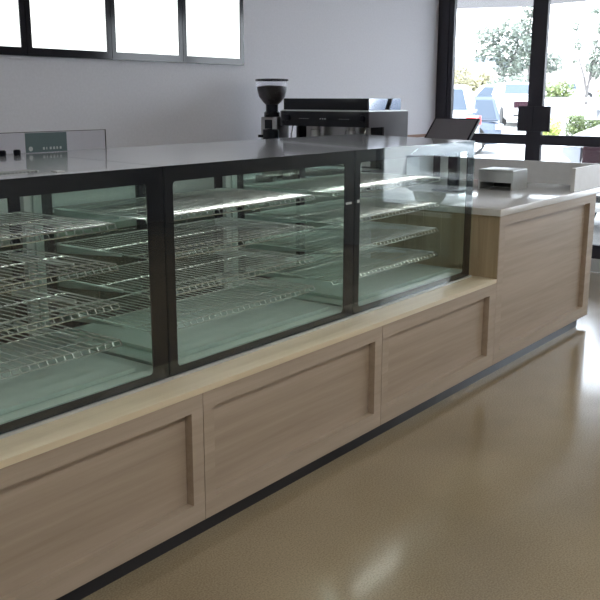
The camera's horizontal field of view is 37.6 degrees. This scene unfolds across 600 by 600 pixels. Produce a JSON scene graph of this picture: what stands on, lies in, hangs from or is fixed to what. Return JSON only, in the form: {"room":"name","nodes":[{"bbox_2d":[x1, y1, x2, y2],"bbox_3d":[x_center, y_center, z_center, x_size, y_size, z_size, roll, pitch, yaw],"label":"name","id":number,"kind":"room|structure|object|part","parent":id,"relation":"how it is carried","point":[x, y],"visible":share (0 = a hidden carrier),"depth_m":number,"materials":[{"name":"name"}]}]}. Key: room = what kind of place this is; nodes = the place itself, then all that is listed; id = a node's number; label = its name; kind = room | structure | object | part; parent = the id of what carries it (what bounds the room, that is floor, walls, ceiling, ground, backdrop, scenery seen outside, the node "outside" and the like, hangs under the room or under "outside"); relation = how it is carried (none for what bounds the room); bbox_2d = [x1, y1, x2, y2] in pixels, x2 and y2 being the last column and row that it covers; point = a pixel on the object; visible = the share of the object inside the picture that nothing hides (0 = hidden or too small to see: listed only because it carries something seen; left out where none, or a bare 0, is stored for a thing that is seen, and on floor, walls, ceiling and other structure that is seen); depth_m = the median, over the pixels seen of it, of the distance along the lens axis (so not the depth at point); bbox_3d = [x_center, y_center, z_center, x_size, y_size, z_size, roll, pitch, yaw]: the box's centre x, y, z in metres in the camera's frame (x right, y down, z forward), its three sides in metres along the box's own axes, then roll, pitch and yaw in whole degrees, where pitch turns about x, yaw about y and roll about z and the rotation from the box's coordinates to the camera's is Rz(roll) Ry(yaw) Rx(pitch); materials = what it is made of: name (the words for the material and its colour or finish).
{"room":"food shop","nodes":[
{"label":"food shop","id":0,"kind":"room"},
{"bbox_2d":[0,0,438,218],"bbox_3d":[-2.322,-0.896,4.257,0.150,3.000,12.100,10,16,36],"label":"wall","id":1,"kind":"structure","parent":0,"point":[382,49],"depth_m":6.47,"materials":[{"name":"paint"}]},
{"bbox_2d":[0,0,27,55],"bbox_3d":[-1.748,-1.773,4.673,0.030,0.900,0.622,10,16,36],"label":"menu board","id":2,"kind":"object","parent":1,"relation":"attached to","point":[13,41],"visible":1,"depth_m":4.92,"materials":[{"name":"white plastic"}]},
{"bbox_3d":[-1.750,-1.774,4.675,0.020,0.808,0.554,10,16,36],"label":"lit panel","id":3,"kind":"part","parent":2,"relation":"part of","materials":[{"name":"white"}]},
{"bbox_2d":[24,0,111,59],"bbox_3d":[-1.369,-1.884,5.157,0.030,0.900,0.622,10,16,36],"label":"menu board","id":4,"kind":"object","parent":1,"relation":"attached to","point":[54,28],"visible":1,"depth_m":5.21,"materials":[{"name":"white plastic"}]},
{"bbox_2d":[110,0,183,62],"bbox_3d":[-0.990,-1.995,5.641,0.030,0.900,0.622,10,16,36],"label":"menu board","id":5,"kind":"object","parent":1,"relation":"attached to","point":[141,30],"visible":1,"depth_m":5.69,"materials":[{"name":"white plastic"}]},
{"bbox_2d":[182,0,243,64],"bbox_3d":[-0.611,-2.106,6.126,0.030,0.900,0.622,10,16,36],"label":"menu board","id":6,"kind":"object","parent":1,"relation":"attached to","point":[213,31],"visible":1,"depth_m":6.17,"materials":[{"name":"white plastic"}]},
{"bbox_2d":[407,134,425,136],"bbox_3d":[0.672,-1.466,8.009,0.020,0.027,2.250,10,16,36],"label":"trim","id":7,"kind":"structure","parent":1,"relation":"attached to","point":[416,135],"depth_m":8.61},
{"bbox_2d":[433,0,449,176],"bbox_3d":[1.426,-1.807,8.863,0.117,2.720,0.070,10,16,36],"label":"trim","id":8,"kind":"structure","parent":1,"relation":"attached to","point":[444,5],"depth_m":8.72,"materials":[{"name":"metal"}]},
{"bbox_2d":[444,0,540,159],"bbox_3d":[1.831,-1.728,8.546,0.923,2.690,0.078,10,16,36],"label":"door","id":9,"kind":"structure","parent":1,"relation":"in","point":[525,113],"depth_m":8.36,"materials":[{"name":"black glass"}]},
{"bbox_3d":[2.123,-1.706,8.291,0.149,0.231,0.028,10,16,36],"label":"push plate","id":10,"kind":"part","parent":9,"relation":"part of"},
{"bbox_2d":[81,271,599,599],"bbox_3d":[1.042,1.194,2.103,8.317,0.100,12.100,10,16,36],"label":"floor","id":11,"kind":"structure","parent":0,"point":[491,490],"depth_m":3.42,"materials":[{"name":"concrete"}]},
{"bbox_2d":[0,233,98,334],"bbox_3d":[-1.565,0.061,4.874,0.576,0.860,0.715,10,16,36],"label":"base cabinet","id":12,"kind":"object","parent":11,"relation":"on","point":[92,293],"visible":0.03,"depth_m":4.79,"materials":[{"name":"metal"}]},
{"bbox_3d":[-1.472,0.088,4.577,0.018,0.760,0.350,10,16,36],"label":"cabinet door","id":13,"kind":"part","parent":12,"relation":"part of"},
{"bbox_3d":[-1.256,0.025,4.854,0.018,0.760,0.350,10,16,36],"label":"cabinet door","id":14,"kind":"part","parent":12,"relation":"part of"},
{"bbox_2d":[95,220,187,311],"bbox_3d":[-1.129,-0.067,5.432,0.576,0.860,0.715,10,16,36],"label":"base cabinet","id":15,"kind":"object","parent":11,"relation":"on","point":[122,260],"visible":0.02,"depth_m":5.10,"materials":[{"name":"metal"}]},
{"bbox_3d":[-1.036,-0.040,5.135,0.018,0.760,0.350,10,16,36],"label":"cabinet door","id":16,"kind":"part","parent":15,"relation":"part of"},
{"bbox_3d":[-0.819,-0.103,5.412,0.018,0.760,0.350,10,16,36],"label":"cabinet door","id":17,"kind":"part","parent":15,"relation":"part of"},
{"bbox_2d":[186,208,260,289],"bbox_3d":[-0.692,-0.195,5.990,0.576,0.860,0.715,10,16,36],"label":"base cabinet","id":18,"kind":"object","parent":11,"relation":"on","point":[253,210],"visible":0.02,"depth_m":5.64,"materials":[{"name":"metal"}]},
{"bbox_3d":[-0.599,-0.167,5.693,0.018,0.760,0.350,10,16,36],"label":"cabinet door","id":19,"kind":"part","parent":18,"relation":"part of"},
{"bbox_3d":[-0.382,-0.231,5.970,0.018,0.760,0.350,10,16,36],"label":"cabinet door","id":20,"kind":"part","parent":18,"relation":"part of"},
{"bbox_2d":[244,194,370,270],"bbox_3d":[0.205,-0.354,6.519,1.290,0.935,0.720,10,16,36],"label":"base cabinet","id":21,"kind":"object","parent":11,"relation":"on","point":[319,198],"visible":0.02,"depth_m":6.13,"materials":[{"name":"white laminate"}]},
{"bbox_3d":[-0.266,-0.375,6.430,0.620,0.835,0.018,10,16,36],"label":"cabinet door","id":22,"kind":"part","parent":21,"relation":"part of","materials":[{"name":"white laminate"}]},
{"bbox_3d":[0.243,-0.287,6.052,0.620,0.835,0.018,10,16,36],"label":"cabinet door","id":23,"kind":"part","parent":21,"relation":"part of","materials":[{"name":"white laminate"}]},
{"bbox_2d":[56,320,576,599],"bbox_3d":[0.165,0.558,4.503,0.678,0.062,5.051,10,16,36],"label":"kickboard","id":24,"kind":"object","parent":11,"relation":"on","point":[92,586],"visible":0.22,"depth_m":3.62,"materials":[{"name":"plastic"}]},
{"bbox_2d":[0,394,204,599],"bbox_3d":[-1.056,0.620,2.991,0.860,0.489,1.203,10,16,36],"label":"base cabinet","id":25,"kind":"object","parent":24,"relation":"on","point":[75,512],"visible":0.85,"depth_m":2.86,"materials":[{"name":"brown wood"}]},
{"bbox_3d":[-0.733,0.468,2.701,0.045,0.061,1.092,10,16,36],"label":"rail","id":26,"kind":"part","parent":25,"relation":"part of","materials":[{"name":"brown wood"}]},
{"bbox_3d":[-0.733,0.878,2.795,0.045,0.075,1.092,10,16,36],"label":"rail","id":27,"kind":"part","parent":25,"relation":"part of","materials":[{"name":"brown wood"}]},
{"bbox_2d":[0,276,496,468],"bbox_3d":[-0.375,0.145,3.915,1.000,0.024,3.632,10,16,36],"label":"board","id":28,"kind":"object","parent":25,"relation":"on","point":[21,446],"visible":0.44,"depth_m":3.23,"materials":[{"name":"brown wood"}]},
{"bbox_2d":[0,153,172,438],"bbox_3d":[-1.148,-0.042,2.906,0.807,0.790,1.194,10,16,36],"label":"display case","id":29,"kind":"object","parent":28,"relation":"on","point":[43,380],"visible":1,"depth_m":3.08,"materials":[{"name":"glass"}]},
{"bbox_2d":[0,150,5,155],"bbox_3d":[-1.132,-0.558,3.351,0.028,0.022,0.028,10,16,36],"label":"stopper","id":30,"kind":"object","parent":29,"relation":"on","point":[2,152],"visible":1,"depth_m":3.34,"materials":[{"name":"plastic"}]},
{"bbox_3d":[-1.297,-0.137,3.344,0.012,0.711,0.576,10,16,36],"label":"sliding door","id":31,"kind":"part","parent":29,"relation":"part of","materials":[{"name":"glass"}]},
{"bbox_2d":[13,149,20,154],"bbox_3d":[-1.093,-0.570,3.402,0.028,0.022,0.028,10,16,36],"label":"stopper","id":32,"kind":"object","parent":29,"relation":"on","point":[16,151],"visible":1,"depth_m":3.39,"materials":[{"name":"plastic"}]},
{"bbox_3d":[-1.104,-0.191,3.580,0.036,0.716,0.038,10,16,36],"label":"corner post","id":33,"kind":"part","parent":29,"relation":"part of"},
{"bbox_2d":[0,211,116,247],"bbox_3d":[-1.196,-0.207,2.908,0.568,0.024,1.053,10,16,36],"label":"wire shelf","id":34,"kind":"object","parent":29,"relation":"attached to","point":[13,219],"depth_m":3.12,"materials":[{"name":"silver metal"}]},
{"bbox_2d":[0,248,118,293],"bbox_3d":[-1.197,-0.064,2.941,0.568,0.024,1.053,10,16,36],"label":"wire shelf","id":35,"kind":"object","parent":29,"relation":"attached to","point":[25,258],"depth_m":3.16,"materials":[{"name":"silver metal"}]},
{"bbox_2d":[0,283,120,337],"bbox_3d":[-1.197,0.076,2.973,0.568,0.024,1.053,10,16,36],"label":"wire shelf","id":36,"kind":"object","parent":29,"relation":"attached to","point":[24,293],"depth_m":3.18,"materials":[{"name":"silver metal"}]},
{"bbox_2d":[0,317,121,380],"bbox_3d":[-1.197,0.212,3.005,0.568,0.024,1.053,10,16,36],"label":"wire shelf","id":37,"kind":"object","parent":29,"relation":"attached to","point":[43,331],"depth_m":3.20,"materials":[{"name":"silver metal"}]},
{"bbox_3d":[-1.157,-0.408,2.829,0.782,0.042,1.194,10,16,36],"label":"panel","id":38,"kind":"part","parent":29,"relation":"part of","materials":[{"name":"metal"}]},
{"bbox_3d":[-0.839,0.015,2.677,0.006,0.764,1.194,10,16,36],"label":"glass","id":39,"kind":"part","parent":29,"relation":"part of","materials":[{"name":"glass"}]},
{"bbox_2d":[0,377,166,434],"bbox_3d":[-1.158,0.327,2.998,0.783,0.029,1.188,10,16,36],"label":"tray","id":40,"kind":"object","parent":29,"relation":"on","point":[17,418],"depth_m":2.90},
{"bbox_3d":[-0.832,0.393,2.759,0.012,0.010,1.194,10,16,36],"label":"trim","id":41,"kind":"part","parent":29,"relation":"part of","materials":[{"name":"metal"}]},
{"bbox_2d":[30,141,355,379],"bbox_3d":[-0.421,-0.255,3.835,0.807,0.790,1.194,10,16,36],"label":"display case","id":42,"kind":"object","parent":28,"relation":"on","point":[211,325],"visible":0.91,"depth_m":3.72,"materials":[{"name":"glass"}]},
{"bbox_3d":[-1.075,-0.199,3.617,0.036,0.716,0.038,10,16,36],"label":"corner post","id":43,"kind":"part","parent":42,"relation":"part of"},
{"bbox_2d":[0,129,106,152],"bbox_3d":[-1.072,-0.622,3.484,0.008,0.084,0.786,10,16,36],"label":"sign holder","id":44,"kind":"object","parent":42,"relation":"on","point":[49,141],"visible":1,"depth_m":3.55,"materials":[{"name":"clear plastic"}]},
{"bbox_2d":[29,146,61,150],"bbox_3d":[-1.025,-0.611,3.545,0.001,0.019,0.158,10,16,36],"label":"print","id":45,"kind":"object","parent":44,"relation":"attached to","point":[31,148],"depth_m":3.55},
{"bbox_3d":[-0.879,-0.253,3.852,0.012,0.711,0.578,10,16,36],"label":"sliding door","id":46,"kind":"part","parent":42,"relation":"part of","materials":[{"name":"glass"}]},
{"bbox_3d":[-0.571,-0.349,4.272,0.012,0.711,0.576,10,16,36],"label":"sliding door","id":47,"kind":"part","parent":42,"relation":"part of","materials":[{"name":"glass"}]},
{"bbox_2d":[52,187,315,222],"bbox_3d":[-0.470,-0.420,3.836,0.568,0.024,1.053,10,16,36],"label":"wire shelf","id":48,"kind":"object","parent":42,"relation":"attached to","point":[220,194],"depth_m":3.76,"materials":[{"name":"silver metal"}]},
{"bbox_2d":[54,217,315,262],"bbox_3d":[-0.470,-0.277,3.869,0.568,0.024,1.053,10,16,36],"label":"wire shelf","id":49,"kind":"object","parent":42,"relation":"attached to","point":[224,222],"depth_m":3.81,"materials":[{"name":"silver metal"}]},
{"bbox_2d":[56,245,314,299],"bbox_3d":[-0.470,-0.136,3.902,0.568,0.024,1.053,10,16,36],"label":"wire shelf","id":50,"kind":"object","parent":42,"relation":"attached to","point":[235,254],"depth_m":3.84,"materials":[{"name":"silver metal"}]},
{"bbox_2d":[59,272,314,336],"bbox_3d":[-0.470,0.000,3.933,0.568,0.024,1.053,10,16,36],"label":"wire shelf","id":51,"kind":"object","parent":42,"relation":"attached to","point":[245,282],"depth_m":3.87,"materials":[{"name":"silver metal"}]},
{"bbox_3d":[-0.430,-0.620,3.758,0.782,0.042,1.194,10,16,36],"label":"panel","id":52,"kind":"part","parent":42,"relation":"part of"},
{"bbox_2d":[90,315,350,377],"bbox_3d":[-0.431,0.114,3.927,0.783,0.029,1.188,10,16,36],"label":"tray","id":53,"kind":"object","parent":42,"relation":"on","point":[196,359],"depth_m":3.53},
{"bbox_3d":[-0.377,-0.403,4.508,0.036,0.716,0.038,10,16,36],"label":"corner post","id":54,"kind":"part","parent":42,"relation":"part of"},
{"bbox_3d":[-0.112,-0.198,3.606,0.006,0.764,1.194,10,16,36],"label":"glass","id":55,"kind":"part","parent":42,"relation":"part of","materials":[{"name":"glass"}]},
{"bbox_3d":[-0.106,0.180,3.687,0.012,0.010,1.194,10,16,36],"label":"trim","id":56,"kind":"part","parent":42,"relation":"part of","materials":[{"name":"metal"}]},
{"bbox_2d":[226,134,474,316],"bbox_3d":[0.306,-0.467,4.764,0.807,0.790,1.194,10,16,36],"label":"display case","id":57,"kind":"object","parent":28,"relation":"on","point":[377,283],"visible":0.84,"depth_m":4.66,"materials":[{"name":"glass"}]},
{"bbox_3d":[-0.348,-0.412,4.546,0.036,0.716,0.038,10,16,36],"label":"corner post","id":58,"kind":"part","parent":57,"relation":"part of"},
{"bbox_3d":[-0.152,-0.466,4.782,0.012,0.711,0.578,10,16,36],"label":"sliding door","id":59,"kind":"part","parent":57,"relation":"part of","materials":[{"name":"glass"}]},
{"bbox_3d":[0.157,-0.562,5.202,0.012,0.711,0.576,10,16,36],"label":"sliding door","id":60,"kind":"part","parent":57,"relation":"part of","materials":[{"name":"glass"}]},
{"bbox_2d":[245,244,437,285],"bbox_3d":[0.257,-0.213,4.862,0.568,0.024,1.053,10,16,36],"label":"wire shelf","id":61,"kind":"object","parent":57,"relation":"attached to","point":[378,250],"depth_m":4.77,"materials":[{"name":"silver metal"}]},
{"bbox_2d":[245,220,438,256],"bbox_3d":[0.257,-0.349,4.831,0.568,0.024,1.053,10,16,36],"label":"wire shelf","id":62,"kind":"object","parent":57,"relation":"attached to","point":[371,225],"depth_m":4.74,"materials":[{"name":"silver metal"}]},
{"bbox_2d":[245,196,439,227],"bbox_3d":[0.257,-0.489,4.799,0.568,0.024,1.053,10,16,36],"label":"wire shelf","id":63,"kind":"object","parent":57,"relation":"attached to","point":[384,203],"depth_m":4.71,"materials":[{"name":"silver metal"}]},
{"bbox_2d":[244,172,440,196],"bbox_3d":[0.257,-0.633,4.766,0.568,0.024,1.053,10,16,36],"label":"wire shelf","id":64,"kind":"object","parent":57,"relation":"attached to","point":[332,184],"depth_m":4.65,"materials":[{"name":"silver metal"}]},
{"bbox_3d":[0.297,-0.833,4.687,0.782,0.042,1.194,10,16,36],"label":"panel","id":65,"kind":"part","parent":57,"relation":"part of","materials":[{"name":"glass"}]},
{"bbox_2d":[352,275,467,314],"bbox_3d":[0.296,-0.099,4.856,0.783,0.029,1.188,10,16,36],"label":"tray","id":66,"kind":"object","parent":57,"relation":"on","point":[416,287],"depth_m":4.56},
{"bbox_3d":[0.622,-0.033,4.616,0.012,0.010,1.194,10,16,36],"label":"trim","id":67,"kind":"part","parent":57,"relation":"part of","materials":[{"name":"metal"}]},
{"bbox_2d":[202,326,382,518],"bbox_3d":[-0.324,0.406,3.926,0.860,0.489,1.203,10,16,36],"label":"base cabinet","id":68,"kind":"object","parent":24,"relation":"on","point":[260,428],"visible":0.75,"depth_m":3.62,"materials":[{"name":"brown wood"}]},
{"bbox_3d":[-0.015,0.453,3.692,0.010,0.353,1.088,10,16,36],"label":"panel","id":69,"kind":"part","parent":68,"relation":"part of","materials":[{"name":"brown wood"}]},
{"bbox_3d":[-0.002,0.664,3.730,0.045,0.075,1.088,10,16,36],"label":"rail","id":70,"kind":"part","parent":68,"relation":"part of","materials":[{"name":"brown wood"}]},
{"bbox_3d":[-0.001,0.254,3.636,0.045,0.061,1.088,10,16,36],"label":"rail","id":71,"kind":"part","parent":68,"relation":"part of","materials":[{"name":"brown wood"}]},
{"bbox_2d":[380,283,496,424],"bbox_3d":[0.412,0.191,4.867,0.860,0.489,1.219,10,16,36],"label":"base cabinet","id":72,"kind":"object","parent":24,"relation":"on","point":[426,353],"visible":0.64,"depth_m":4.59,"materials":[{"name":"brown wood"}]},
{"bbox_3d":[0.714,0.240,4.624,0.010,0.353,1.078,10,16,36],"label":"panel","id":73,"kind":"part","parent":72,"relation":"part of","materials":[{"name":"brown wood"}]},
{"bbox_3d":[0.727,0.451,4.662,0.045,0.075,1.078,10,16,36],"label":"rail","id":74,"kind":"part","parent":72,"relation":"part of","materials":[{"name":"brown wood"}]},
{"bbox_3d":[0.728,0.041,4.567,0.045,0.061,1.078,10,16,36],"label":"rail","id":75,"kind":"part","parent":72,"relation":"part of","materials":[{"name":"brown wood"}]},
{"bbox_2d":[370,194,595,364],"bbox_3d":[1.254,-0.242,5.900,0.860,0.873,1.562,10,16,36],"label":"base cabinet","id":76,"kind":"object","parent":24,"relation":"on","point":[539,258],"depth_m":5.42,"materials":[{"name":"brown laminate"}]},
{"bbox_2d":[243,156,599,216],"bbox_3d":[0.707,-0.868,6.225,2.310,0.198,1.665,10,16,36],"label":"countertop","id":77,"kind":"structure","parent":76,"relation":"on","point":[548,182],"depth_m":5.92,"materials":[{"name":"stone"}]},
{"bbox_2d":[255,78,288,181],"bbox_3d":[-0.212,-1.240,6.446,0.244,0.743,0.270,10,16,36],"label":"coffee grinder","id":78,"kind":"object","parent":77,"relation":"on","point":[271,95],"visible":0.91,"depth_m":6.38,"materials":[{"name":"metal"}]},
{"bbox_3d":[-0.204,-1.594,6.375,0.244,0.021,0.244,10,16,36],"label":"hopper lid","id":79,"kind":"part","parent":78,"relation":"part of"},
{"bbox_2d":[280,98,407,189],"bbox_3d":[0.283,-1.119,6.237,0.752,0.601,0.592,10,16,36],"label":"espresso machine","id":80,"kind":"object","parent":77,"relation":"on","point":[311,117],"visible":0.66,"depth_m":6.08,"materials":[{"name":"metal"}]},
{"bbox_3d":[0.016,-1.150,6.498,0.012,0.485,0.500,10,16,36],"label":"panel","id":81,"kind":"part","parent":80,"relation":"part of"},
{"bbox_3d":[0.169,-1.340,6.030,0.710,0.077,0.008,10,16,36],"label":"cup rail","id":82,"kind":"part","parent":80,"relation":"part of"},
{"bbox_2d":[285,167,368,179],"bbox_3d":[0.315,-0.910,6.325,0.716,0.095,0.470,10,16,36],"label":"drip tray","id":83,"kind":"object","parent":80,"relation":"on","point":[290,174],"depth_m":6.18,"materials":[{"name":"metal"}]},
{"bbox_3d":[0.267,-1.094,6.244,0.550,0.270,0.007,10,16,36],"label":"splash panel","id":84,"kind":"part","parent":80,"relation":"part of","materials":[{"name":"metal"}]},
{"bbox_3d":[0.411,-1.203,5.846,0.044,0.044,0.012,10,16,36],"label":"steam knob","id":85,"kind":"part","parent":80,"relation":"part of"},
{"bbox_3d":[0.418,-1.413,6.348,0.710,0.077,0.008,10,16,36],"label":"cup rail","id":86,"kind":"part","parent":80,"relation":"part of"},
{"bbox_3d":[0.526,-1.313,5.916,0.006,0.077,0.235,10,16,36],"label":"rail","id":87,"kind":"part","parent":80,"relation":"part of","materials":[{"name":"silver metal"}]},
{"bbox_3d":[0.605,-1.049,6.061,0.012,0.485,0.500,10,16,36],"label":"panel","id":88,"kind":"part","parent":80,"relation":"part of","materials":[{"name":"metal"}]},
{"bbox_3d":[0.654,-1.351,6.079,0.006,0.077,0.145,10,16,36],"label":"rail","id":89,"kind":"part","parent":80,"relation":"part of","materials":[{"name":"silver metal"}]},
{"bbox_2d":[424,118,480,192],"bbox_3d":[1.015,-0.965,5.851,0.330,0.476,0.257,10,16,36],"label":"screen","id":90,"kind":"object","parent":77,"relation":"on","point":[441,128],"visible":0.8,"depth_m":5.83,"materials":[{"name":"plastic"}]},
{"bbox_2d":[478,167,527,190],"bbox_3d":[1.391,-0.833,6.040,0.250,0.135,0.235,10,16,36],"label":"receipt printer","id":91,"kind":"object","parent":77,"relation":"on","point":[515,178],"visible":1,"depth_m":5.97,"materials":[{"name":"plastic"}]},
{"bbox_3d":[1.323,-0.829,5.949,0.250,0.068,0.010,10,16,36],"label":"panel","id":92,"kind":"part","parent":91,"relation":"part of","materials":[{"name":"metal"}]},
{"bbox_3d":[0.784,-0.354,5.238,0.852,0.359,0.005,10,16,36],"label":"panel","id":93,"kind":"part","parent":76,"relation":"part of","materials":[{"name":"brown wood"}]},
{"bbox_3d":[1.569,0.206,5.737,0.045,0.073,1.373,10,16,36],"label":"rail","id":94,"kind":"part","parent":76,"relation":"part of","materials":[{"name":"brown wood"}]},
{"bbox_3d":[1.556,-0.193,5.656,0.010,0.741,1.373,10,16,36],"label":"panel","id":95,"kind":"part","parent":76,"relation":"part of","materials":[{"name":"brown wood"}]},
{"bbox_3d":[1.570,-0.581,5.556,0.045,0.059,1.373,10,16,36],"label":"rail","id":96,"kind":"part","parent":76,"relation":"part of","materials":[{"name":"brown wood"}]},
{"bbox_3d":[-2.875,0.444,3.200,0.576,0.860,0.715,10,16,36],"label":"cabinet","id":97,"kind":"object","parent":11,"relation":"on","visible":0},
{"bbox_2d":[0,195,267,245],"bbox_3d":[-1.776,-0.315,4.498,0.588,0.040,4.370,10,16,36],"label":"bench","id":98,"kind":"object","parent":97,"relation":"on","point":[122,222],"visible":0.29,"depth_m":5.05,"materials":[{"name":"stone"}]},
{"bbox_3d":[2.980,-1.537,7.702,0.080,2.720,0.100,10,16,36],"label":"trim","id":99,"kind":"structure","parent":0,"visible":0},
{"bbox_2d":[531,0,599,272],"bbox_3d":[2.571,-1.601,7.997,0.937,2.690,0.078,10,16,36],"label":"door","id":100,"kind":"structure","parent":99,"relation":"attached to","point":[541,113],"depth_m":8.14,"materials":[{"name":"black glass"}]},
{"bbox_3d":[2.249,-1.685,8.197,0.164,0.231,0.028,10,16,36],"label":"push plate","id":101,"kind":"part","parent":100,"relation":"part of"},
{"bbox_3d":[2.580,-0.353,8.293,0.791,0.125,0.040,10,16,36],"label":"kick plate","id":102,"kind":"part","parent":100,"relation":"part of","materials":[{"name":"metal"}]},
{"bbox_3d":[1.001,-1.838,1.344,8.617,0.150,12.250,10,16,36],"label":"ceiling","id":103,"kind":"structure","parent":0,"visible":0},
{"bbox_2d":[457,0,592,8],"bbox_3d":[4.355,-3.616,9.409,13.000,0.190,4.950,10,16,36],"label":"roof","id":104,"kind":"structure","parent":103,"relation":"attached to","point":[461,4],"depth_m":12.73,"materials":[{"name":"white"}]},
{"label":"outside","id":105,"kind":"structure","parent":0,"visible":0},
{"bbox_2d":[461,101,599,244],"bbox_3d":[47.664,-40.700,176.727,260.000,3.439,330.000,10,16,36],"label":"ground","id":106,"kind":"structure","parent":105,"point":[562,109],"depth_m":27.90,"materials":[{"name":"concrete"}]},
{"bbox_2d":[454,63,472,83],"bbox_3d":[18.584,-26.841,108.264,5.356,4.530,5.083,10,16,36],"label":"bush","id":107,"kind":"object","parent":106,"relation":"on","point":[457,72],"visible":0.08,"depth_m":107.56,"materials":[{"name":"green plant"}]},
{"bbox_2d":[453,85,481,153],"bbox_3d":[1.980,-4.333,21.799,4.882,1.910,2.200,4,13,15],"label":"car","id":108,"kind":"object","parent":106,"relation":"on","point":[464,104],"visible":0.1,"depth_m":20.45,"materials":[{"name":"metal"}]},
{"bbox_2d":[454,71,494,92],"bbox_3d":[20.718,-25.401,104.380,4.843,3.443,4.677,10,16,36],"label":"bush","id":109,"kind":"object","parent":106,"relation":"on","point":[474,85],"visible":0.35,"depth_m":103.67,"materials":[{"name":"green plant"}]},
{"bbox_2d":[455,57,505,84],"bbox_3d":[27.074,-34.323,136.109,8.800,6.200,7.200,0,13,-1],"label":"warehouse","id":110,"kind":"structure","parent":106,"relation":"on","point":[475,68],"depth_m":133.06,"materials":[{"name":"white"}]},
{"bbox_2d":[463,97,503,154],"bbox_3d":[3.557,-5.055,25.482,4.484,1.620,2.120,2,13,7],"label":"car","id":111,"kind":"object","parent":106,"relation":"on","point":[487,106],"visible":0.15,"depth_m":24.46,"materials":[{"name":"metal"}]},
{"bbox_2d":[495,124,503,129],"bbox_3d":[5.525,-4.805,24.449,0.232,0.165,0.120,2,13,7],"label":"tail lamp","id":112,"kind":"object","parent":111,"relation":"attached to","point":[497,126],"depth_m":24.39,"materials":[{"name":"white"}]},
{"bbox_2d":[473,85,494,96],"bbox_3d":[9.761,-10.362,46.250,4.782,1.790,2.190,2,13,7],"label":"car","id":113,"kind":"object","parent":106,"relation":"on","point":[484,90],"visible":0.02,"depth_m":45.42,"materials":[{"name":"metal"}]},
{"bbox_2d":[469,17,530,82],"bbox_3d":[15.892,-18.721,69.354,5.072,6.793,3.069,-1,13,-5],"label":"tree","id":114,"kind":"object","parent":106,"relation":"on","point":[495,40],"visible":0.98,"depth_m":68.85,"materials":[{"name":"green plant"}]},
{"bbox_2d":[485,72,528,84],"bbox_3d":[15.654,-15.725,66.072,3.868,2.860,2.830,-3,13,-13],"label":"bush","id":115,"kind":"object","parent":106,"relation":"on","point":[512,78],"visible":0.1,"depth_m":65.74,"materials":[{"name":"green plant"}]},
{"bbox_2d":[492,82,546,124],"bbox_3d":[10.026,-9.049,40.670,2.240,1.940,4.882,1,13,3],"label":"car","id":116,"kind":"object","parent":106,"relation":"on","point":[508,96],"visible":0.43,"depth_m":39.62,"materials":[{"name":"metal"}]},
{"bbox_2d":[514,101,527,107],"bbox_3d":[9.887,-8.504,38.358,1.140,0.293,0.090,1,13,3],"label":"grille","id":117,"kind":"object","parent":116,"relation":"attached to","point":[516,103],"depth_m":38.33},
{"bbox_2d":[509,6,563,81],"bbox_3d":[21.651,-22.711,80.854,4.553,9.007,4.838,10,16,36],"label":"tree","id":118,"kind":"object","parent":106,"relation":"on","point":[551,68],"visible":0.4,"depth_m":80.37,"materials":[{"name":"green plant"}]},
{"bbox_2d":[508,59,599,93],"bbox_3d":[48.978,-37.275,148.464,27.000,6.500,8.800,0,13,-1],"label":"warehouse","id":119,"kind":"structure","parent":106,"relation":"on","point":[573,73],"depth_m":144.54,"materials":[{"name":"white"}]},
{"bbox_2d":[543,116,564,134],"bbox_3d":[8.745,-6.010,30.834,1.068,0.872,0.784,-1,13,-7],"label":"bush","id":120,"kind":"object","parent":106,"relation":"on","point":[553,126],"visible":0.44,"depth_m":30.75,"materials":[{"name":"green plant"}]},
{"bbox_2d":[545,79,574,96],"bbox_3d":[24.985,-20.578,86.686,3.679,2.305,3.553,10,16,36],"label":"bush","id":121,"kind":"object","parent":106,"relation":"on","point":[556,91],"visible":0.6,"depth_m":86.06,"materials":[{"name":"green plant"}]},
{"bbox_2d":[545,97,599,110],"bbox_3d":[18.657,-13.340,60.145,9.060,1.000,0.181,0,13,0],"label":"guard rail","id":122,"kind":"object","parent":106,"relation":"on","point":[552,99],"visible":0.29,"depth_m":59.98,"materials":[{"name":"metal"}]},
{"bbox_2d":[551,82,598,96],"bbox_3d":[29.780,-22.718,95.881,5.280,1.890,2.240,4,13,15],"label":"car","id":123,"kind":"object","parent":106,"relation":"on","point":[578,93],"visible":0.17,"depth_m":94.89,"materials":[{"name":"metal"}]},
{"bbox_2d":[560,109,599,215],"bbox_3d":[5.295,-2.076,11.844,2.320,2.040,5.180,10,16,36],"label":"car","id":124,"kind":"object","parent":106,"relation":"on","point":[578,154],"visible":0.22,"depth_m":10.30,"materials":[{"name":"metal"}]},
{"bbox_2d":[562,146,581,162],"bbox_3d":[3.196,-1.714,10.417,0.194,0.198,0.392,-4,14,-19],"label":"lamp","id":125,"kind":"object","parent":124,"relation":"attached to","point":[569,153],"depth_m":10.30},
{"bbox_2d":[582,147,599,163],"bbox_3d":[3.761,-1.560,9.899,1.188,0.290,0.090,10,16,36],"label":"grille","id":126,"kind":"object","parent":124,"relation":"attached to","point":[589,154],"depth_m":10.15,"materials":[{"name":"purple"}]},
{"bbox_2d":[584,109,599,119],"bbox_3d":[3.883,-2.458,11.665,0.180,0.140,0.204,10,16,36],"label":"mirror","id":127,"kind":"object","parent":124,"relation":"attached to","point":[590,114],"depth_m":11.58,"materials":[{"name":"white"}]},
{"bbox_2d":[564,114,599,135],"bbox_3d":[10.894,-6.291,31.915,2.466,0.929,1.033,0,13,-1],"label":"clipped hedge","id":128,"kind":"object","parent":106,"relation":"on","point":[583,125],"visible":0.56,"depth_m":31.69,"materials":[{"name":"green plant"}]},
{"bbox_2d":[571,7,599,104],"bbox_3d":[24.356,-20.541,74.114,3.327,8.032,1.415,-2,13,-7],"label":"tree","id":129,"kind":"object","parent":106,"relation":"on","point":[593,66],"visible":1,"depth_m":74.17,"materials":[{"name":"green plant"}]}
]}

